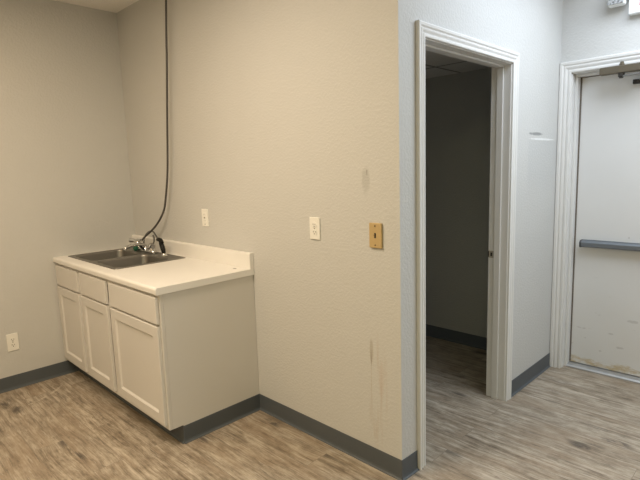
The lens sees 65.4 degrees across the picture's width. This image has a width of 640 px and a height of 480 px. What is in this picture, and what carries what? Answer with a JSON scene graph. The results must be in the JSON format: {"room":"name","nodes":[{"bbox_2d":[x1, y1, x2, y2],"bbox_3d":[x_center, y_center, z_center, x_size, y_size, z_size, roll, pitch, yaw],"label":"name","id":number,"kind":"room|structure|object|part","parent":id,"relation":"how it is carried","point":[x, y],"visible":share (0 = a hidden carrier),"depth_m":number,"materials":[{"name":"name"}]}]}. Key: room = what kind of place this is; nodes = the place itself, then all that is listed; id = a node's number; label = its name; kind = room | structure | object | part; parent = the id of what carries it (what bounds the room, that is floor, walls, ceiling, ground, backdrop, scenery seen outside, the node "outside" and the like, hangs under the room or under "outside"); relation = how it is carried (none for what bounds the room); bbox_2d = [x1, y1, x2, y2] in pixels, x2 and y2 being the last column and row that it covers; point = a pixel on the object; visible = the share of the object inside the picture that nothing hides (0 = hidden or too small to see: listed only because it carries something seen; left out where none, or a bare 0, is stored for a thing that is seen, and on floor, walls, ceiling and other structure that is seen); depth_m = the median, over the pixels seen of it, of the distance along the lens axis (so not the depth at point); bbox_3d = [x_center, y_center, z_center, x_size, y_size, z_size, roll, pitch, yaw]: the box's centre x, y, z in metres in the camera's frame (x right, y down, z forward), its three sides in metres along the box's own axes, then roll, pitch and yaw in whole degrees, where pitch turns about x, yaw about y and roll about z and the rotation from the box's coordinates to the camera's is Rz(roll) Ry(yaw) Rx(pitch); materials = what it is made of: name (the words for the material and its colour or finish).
{"room":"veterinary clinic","nodes":[
{"label":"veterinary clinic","id":0,"kind":"room"},
{"bbox_2d":[0,0,134,378],"bbox_3d":[-3.060,-0.158,2.641,0.120,2.742,4.440,6,11,44],"label":"wall","id":1,"kind":"structure","parent":0,"point":[65,181],"depth_m":3.64,"materials":[{"name":"paint"}]},
{"bbox_2d":[6,333,18,351],"bbox_3d":[-2.182,0.726,3.538,0.010,0.124,0.072,6,11,44],"label":"outlet","id":2,"kind":"object","parent":1,"relation":"attached to","point":[12,339],"visible":1,"depth_m":3.54,"materials":[{"name":"white plastic"}]},
{"bbox_2d":[0,360,78,393],"bbox_3d":[-3.161,1.187,2.592,0.014,0.101,3.662,6,11,44],"label":"baseboard","id":3,"kind":"structure","parent":1,"relation":"attached to","point":[38,375],"depth_m":3.67,"materials":[{"name":"grey plastic"}]},
{"bbox_2d":[54,0,137,12],"bbox_3d":[-0.509,-1.473,1.304,5.411,0.080,6.477,6,11,44],"label":"ceiling","id":4,"kind":"structure","parent":0,"point":[115,6],"depth_m":3.66,"materials":[{"name":"paint"}]},
{"bbox_2d":[141,0,168,240],"bbox_3d":[-1.177,-0.845,3.542,0.545,1.754,0.038,5,10,39],"label":"hose","id":5,"kind":"object","parent":4,"relation":"hanging from","point":[166,39],"visible":1,"depth_m":3.45,"materials":[{"name":"black rubber"}]},
{"bbox_2d":[117,0,401,459],"bbox_3d":[-0.552,-0.313,3.179,2.666,2.742,0.120,6,11,44],"label":"wall","id":6,"kind":"structure","parent":0,"point":[282,114],"depth_m":2.71,"materials":[{"name":"paint"}]},
{"bbox_2d":[132,235,253,268],"bbox_3d":[-0.975,0.066,3.562,1.586,0.096,0.029,6,11,44],"label":"backsplash","id":7,"kind":"structure","parent":6,"relation":"attached to","point":[242,259],"depth_m":3.33,"materials":[{"name":"beige laminate"}]},
{"bbox_2d":[201,209,208,226],"bbox_3d":[-0.769,-0.149,3.333,0.072,0.116,0.009,6,11,44],"label":"outlet","id":8,"kind":"object","parent":6,"relation":"attached to","point":[205,221],"visible":1,"depth_m":3.33,"materials":[{"name":"white plastic"}]},
{"bbox_2d":[309,217,320,239],"bbox_3d":[-0.027,-0.060,2.603,0.074,0.116,0.010,6,11,44],"label":"outlet","id":9,"kind":"object","parent":6,"relation":"attached to","point":[314,221],"visible":1,"depth_m":2.60,"materials":[{"name":"white plastic"}]},
{"bbox_2d":[259,394,402,479],"bbox_3d":[0.003,1.063,2.766,1.094,0.101,0.014,6,11,44],"label":"baseboard","id":10,"kind":"structure","parent":6,"relation":"attached to","point":[390,465],"depth_m":2.69,"materials":[{"name":"grey plastic"}]},
{"bbox_2d":[369,222,382,248],"bbox_3d":[0.257,-0.020,2.316,0.073,0.118,0.022,6,11,44],"label":"toggle switch","id":11,"kind":"object","parent":6,"relation":"attached to","point":[375,229],"visible":1,"depth_m":2.31,"materials":[{"name":"gold plastic"}]},
{"bbox_2d":[0,336,639,479],"bbox_3d":[-0.421,1.330,1.704,5.411,0.100,6.477,6,11,44],"label":"floor","id":12,"kind":"structure","parent":0,"point":[568,423],"depth_m":2.80,"materials":[{"name":"laminate"}]},
{"bbox_2d":[55,263,132,407],"bbox_3d":[-1.402,0.594,3.648,0.938,0.868,0.636,6,11,44],"label":"base cabinet","id":13,"kind":"object","parent":12,"relation":"on","point":[84,305],"visible":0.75,"depth_m":3.37,"materials":[{"name":"paint"}]},
{"bbox_3d":[-1.803,0.272,3.554,0.423,0.146,0.019,6,11,44],"label":"drawer","id":14,"kind":"part","parent":13,"relation":"part of","materials":[{"name":"paint"}]},
{"bbox_3d":[-1.791,0.633,3.606,0.423,0.558,0.019,6,11,44],"label":"door","id":15,"kind":"part","parent":13,"relation":"part of","materials":[{"name":"paint"}]},
{"bbox_3d":[-1.788,0.632,3.609,0.286,0.421,0.008,6,11,44],"label":"door panel","id":16,"kind":"part","parent":13,"relation":"part of","materials":[{"name":"paint"}]},
{"bbox_3d":[-1.470,0.308,3.227,0.427,0.146,0.019,6,11,44],"label":"drawer","id":17,"kind":"part","parent":13,"relation":"part of","materials":[{"name":"paint"}]},
{"bbox_3d":[-1.456,0.669,3.281,0.290,0.421,0.008,6,11,44],"label":"door panel","id":18,"kind":"part","parent":13,"relation":"part of","materials":[{"name":"paint"}]},
{"bbox_3d":[-1.459,0.669,3.278,0.427,0.558,0.019,6,11,44],"label":"door","id":19,"kind":"part","parent":13,"relation":"part of","materials":[{"name":"paint"}]},
{"bbox_2d":[53,235,253,294],"bbox_3d":[-1.190,0.122,3.350,1.586,0.134,0.642,6,11,44],"label":"countertop","id":20,"kind":"structure","parent":13,"relation":"on","point":[202,265],"depth_m":3.07,"materials":[{"name":"beige laminate"}]},
{"bbox_2d":[68,247,184,286],"bbox_3d":[-1.404,0.204,3.603,0.844,0.173,0.506,6,11,44],"label":"sink","id":21,"kind":"object","parent":20,"relation":"in","point":[115,259],"visible":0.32,"depth_m":3.63,"materials":[{"name":"metal"}]},
{"bbox_2d":[143,231,167,255],"bbox_3d":[-1.240,0.015,3.727,0.051,0.158,0.453,-8,10,-35],"label":"sprayer","id":22,"kind":"object","parent":21,"relation":"on","point":[160,240],"visible":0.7,"depth_m":3.57,"materials":[{"name":"black metal"}]},
{"bbox_3d":[-1.134,0.053,3.582,0.063,0.094,0.034,6,11,44],"label":"handle","id":23,"kind":"part","parent":22,"relation":"part of","materials":[{"name":"black plastic"}]},
{"bbox_2d":[123,238,156,252],"bbox_3d":[-1.397,0.049,3.752,0.377,0.093,0.208,6,11,44],"label":"faucet","id":24,"kind":"object","parent":20,"relation":"on","point":[137,246],"visible":1,"depth_m":3.75,"materials":[{"name":"silver metal"}]},
{"bbox_3d":[-1.374,0.054,3.731,0.048,0.061,0.210,3,9,30],"label":"spout","id":25,"kind":"part","parent":24,"relation":"part of","materials":[{"name":"silver metal"}]},
{"bbox_3d":[-1.333,0.078,3.804,0.310,0.016,0.052,6,11,44],"label":"deck plate","id":26,"kind":"part","parent":24,"relation":"part of","materials":[{"name":"silver metal"}]},
{"bbox_2d":[108,275,259,443],"bbox_3d":[-0.838,0.655,3.092,0.648,0.868,0.636,6,11,44],"label":"base cabinet","id":27,"kind":"object","parent":12,"relation":"on","point":[186,361],"visible":0.82,"depth_m":2.85,"materials":[{"name":"paint"}]},
{"bbox_3d":[-1.068,0.352,2.830,0.600,0.146,0.019,6,11,44],"label":"drawer","id":28,"kind":"part","parent":27,"relation":"part of","materials":[{"name":"paint"}]},
{"bbox_3d":[-1.054,0.713,2.885,0.463,0.421,0.008,6,11,44],"label":"door panel","id":29,"kind":"part","parent":27,"relation":"part of","materials":[{"name":"paint"}]},
{"bbox_3d":[-1.057,0.713,2.882,0.600,0.558,0.019,6,11,44],"label":"door","id":30,"kind":"part","parent":27,"relation":"part of","materials":[{"name":"paint"}]},
{"bbox_3d":[-1.048,0.637,2.887,0.634,0.761,0.018,6,11,44],"label":"frame","id":31,"kind":"part","parent":27,"relation":"part of","materials":[{"name":"paint"}]},
{"bbox_2d":[425,50,489,78],"bbox_3d":[0.033,-1.271,3.748,2.551,0.030,1.733,6,11,44],"label":"ceiling","id":32,"kind":"structure","parent":0,"point":[436,64],"depth_m":3.63,"materials":[{"name":"tile"}]},
{"bbox_2d":[398,0,562,459],"bbox_3d":[0.967,-0.320,2.893,0.120,2.742,1.857,6,11,44],"label":"wall","id":33,"kind":"structure","parent":0,"point":[532,29],"depth_m":3.05,"materials":[{"name":"paint"}]},
{"bbox_2d":[416,20,519,469],"bbox_3d":[0.779,0.022,2.728,0.142,2.122,1.037,6,11,44],"label":"door frame","id":34,"kind":"structure","parent":33,"relation":"in","point":[504,63],"depth_m":2.94,"materials":[{"name":"white paint"}]},
{"bbox_2d":[401,353,550,479],"bbox_3d":[1.052,0.992,3.033,0.019,0.101,1.861,6,11,44],"label":"baseboard","id":35,"kind":"structure","parent":33,"relation":"attached to","point":[410,463],"depth_m":3.30,"materials":[{"name":"grey plastic"}]},
{"bbox_2d":[425,0,639,337],"bbox_3d":[1.649,-0.444,3.608,5.171,2.743,0.144,6,11,44],"label":"wall","id":36,"kind":"structure","parent":0,"point":[458,105],"depth_m":4.01,"materials":[{"name":"paint"}]},
{"bbox_2d":[426,324,486,349],"bbox_3d":[0.705,0.771,4.656,2.551,0.101,0.014,6,11,44],"label":"baseboard","id":37,"kind":"structure","parent":36,"relation":"attached to","point":[454,336],"depth_m":4.21,"materials":[{"name":"grey plastic"}]},
{"bbox_2d":[549,50,639,383],"bbox_3d":[2.087,-0.092,3.140,1.159,2.152,0.302,6,11,44],"label":"door","id":38,"kind":"structure","parent":36,"relation":"in","point":[595,326],"depth_m":3.42,"materials":[{"name":"white paint"}]},
{"bbox_3d":[2.160,0.054,3.233,0.840,0.053,0.017,6,11,44],"label":"rail","id":39,"kind":"part","parent":38,"relation":"part of","materials":[{"name":"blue metal"}]},
{"bbox_3d":[1.995,-1.006,3.025,0.159,0.029,0.247,-5,9,-21],"label":"arm","id":40,"kind":"part","parent":38,"relation":"part of","materials":[{"name":"grey metal"}]},
{"bbox_2d":[607,0,639,15],"bbox_3d":[1.997,-1.469,2.912,0.546,0.214,0.098,6,11,44],"label":"exit sign","id":41,"kind":"object","parent":36,"relation":"attached to","point":[634,5],"visible":1,"depth_m":3.02,"materials":[{"name":"white plastic"}]}
]}

